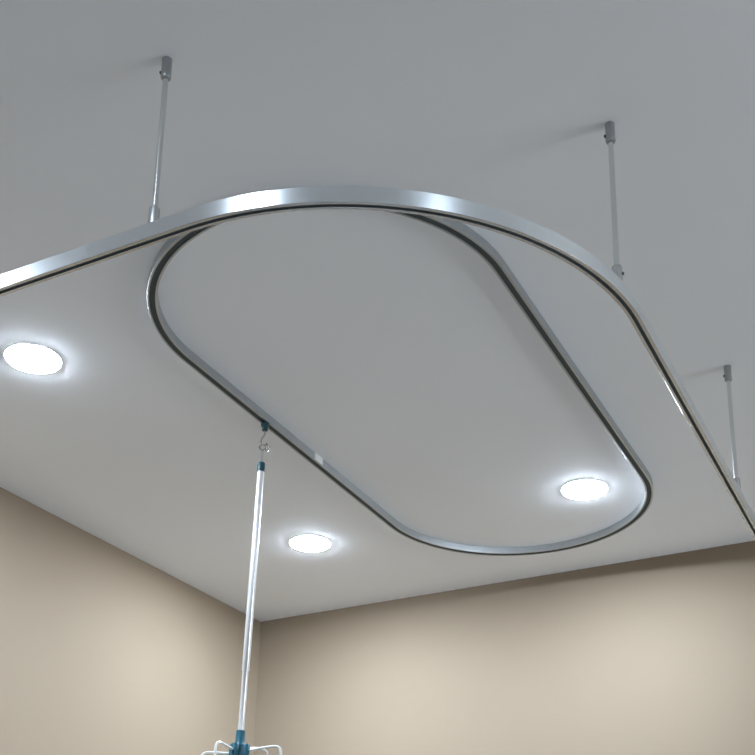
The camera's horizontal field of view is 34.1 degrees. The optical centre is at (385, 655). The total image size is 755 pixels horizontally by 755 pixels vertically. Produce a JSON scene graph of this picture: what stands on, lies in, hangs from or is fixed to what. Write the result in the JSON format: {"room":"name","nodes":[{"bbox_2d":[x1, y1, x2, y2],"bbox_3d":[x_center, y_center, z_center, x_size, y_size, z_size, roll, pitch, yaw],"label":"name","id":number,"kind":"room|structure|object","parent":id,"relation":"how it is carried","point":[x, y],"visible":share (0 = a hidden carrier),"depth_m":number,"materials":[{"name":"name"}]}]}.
{"room":"hospital room","nodes":[
{"label":"hospital room","id":0,"kind":"room"},
{"bbox_2d":[0,487,260,754],"bbox_3d":[-1.831,0.468,1.058,0.120,2.800,5.630,-9,-20,28],"label":"wall","id":1,"kind":"structure","parent":0,"point":[104,651],"depth_m":3.15,"materials":[{"name":"beige paint"}]},
{"bbox_2d":[0,0,754,621],"bbox_3d":[0.021,-1.183,0.599,5.054,0.120,5.863,-8,-20,26],"label":"ceiling","id":2,"kind":"structure","parent":0,"point":[383,342],"depth_m":2.11,"materials":[{"name":"paint"}]},
{"bbox_2d":[3,343,62,373],"bbox_3d":[-0.674,-0.565,2.354,0.111,0.006,0.111,-8,-20,26],"label":"recessed light","id":3,"kind":"object","parent":2,"relation":"in","point":[34,358],"visible":1,"depth_m":2.35,"materials":[{"name":"white"}]},
{"bbox_2d":[148,56,172,222],"bbox_3d":[-0.293,-0.668,1.598,0.015,0.260,0.014,-8,-20,26],"label":"suspension rod","id":4,"kind":"object","parent":2,"relation":"hanging from","point":[154,211],"visible":0.99,"depth_m":1.60,"materials":[{"name":"silver metal"}]},
{"bbox_2d":[148,205,159,222],"bbox_3d":[-0.294,-0.556,1.562,0.014,0.026,0.014,-8,-20,26],"label":"socket","id":5,"kind":"object","parent":4,"relation":"attached to","point":[154,211],"depth_m":1.56,"materials":[{"name":"silver metal"}]},
{"bbox_2d":[0,186,754,538],"bbox_3d":[0.055,-0.367,2.055,2.612,0.047,1.116,8,-19,-21],"label":"track","id":6,"kind":"object","parent":4,"relation":"hanging from","point":[534,234],"visible":1,"depth_m":1.55,"materials":[{"name":"silver metal"}]},
{"bbox_2d":[289,535,330,551],"bbox_3d":[-0.196,-0.288,3.194,0.111,0.006,0.111,-8,-20,26],"label":"recessed light","id":7,"kind":"object","parent":2,"relation":"in","point":[308,543],"visible":1,"depth_m":3.18,"materials":[{"name":"white"}]},
{"bbox_2d":[147,211,652,555],"bbox_3d":[0.104,-0.486,2.545,0.651,0.018,1.507,-8,-20,26],"label":"track","id":8,"kind":"object","parent":2,"relation":"attached to","point":[458,230],"visible":0.81,"depth_m":2.43,"materials":[{"name":"grey metal"}]},
{"bbox_2d":[260,421,268,445],"bbox_3d":[-0.249,-0.456,2.542,0.018,0.054,0.018,1,-18,0],"label":"trolley","id":9,"kind":"object","parent":8,"relation":"hanging from","point":[264,425],"visible":1,"depth_m":2.54,"materials":[{"name":"teal plastic"}]},
{"bbox_2d":[201,444,281,754],"bbox_3d":[-0.273,-0.091,2.427,0.185,0.722,0.149,7,-19,-18],"label":"pole","id":10,"kind":"object","parent":9,"relation":"hanging from","point":[239,747],"visible":1,"depth_m":2.41,"materials":[{"name":"silver metal"}]},
{"bbox_2d":[560,479,608,499],"bbox_3d":[0.463,-0.384,2.864,0.111,0.006,0.111,-8,-20,26],"label":"recessed light","id":11,"kind":"object","parent":2,"relation":"in","point":[580,489],"visible":1,"depth_m":2.85,"materials":[{"name":"white"}]},
{"bbox_2d":[604,121,623,280],"bbox_3d":[0.315,-0.626,1.699,0.014,0.260,0.016,15,-23,-37],"label":"suspension rod","id":12,"kind":"object","parent":2,"relation":"hanging from","point":[610,139],"visible":0.95,"depth_m":1.70,"materials":[{"name":"silver metal"}]},
{"bbox_2d":[612,264,623,280],"bbox_3d":[0.314,-0.514,1.663,0.016,0.026,0.014,-8,-20,26],"label":"socket","id":13,"kind":"object","parent":12,"relation":"attached to","point":[616,268],"depth_m":1.66,"materials":[{"name":"grey metal"}]},
{"bbox_2d":[723,365,740,488],"bbox_3d":[0.649,-0.426,2.306,0.015,0.260,0.014,-8,-20,26],"label":"suspension rod","id":14,"kind":"object","parent":2,"relation":"hanging from","point":[727,375],"visible":0.88,"depth_m":2.31,"materials":[{"name":"silver metal"}]},
{"bbox_2d":[735,477,740,488],"bbox_3d":[0.648,-0.314,2.270,0.014,0.026,0.014,-8,-20,26],"label":"socket","id":15,"kind":"object","parent":14,"relation":"attached to","point":[737,479],"depth_m":2.27,"materials":[{"name":"silver metal"}]},
{"bbox_2d":[254,541,754,754],"bbox_3d":[1.312,1.006,2.579,5.054,2.800,0.120,-8,-20,26],"label":"wall","id":16,"kind":"structure","parent":0,"point":[654,655],"depth_m":3.32,"materials":[{"name":"beige paint"}]}
]}

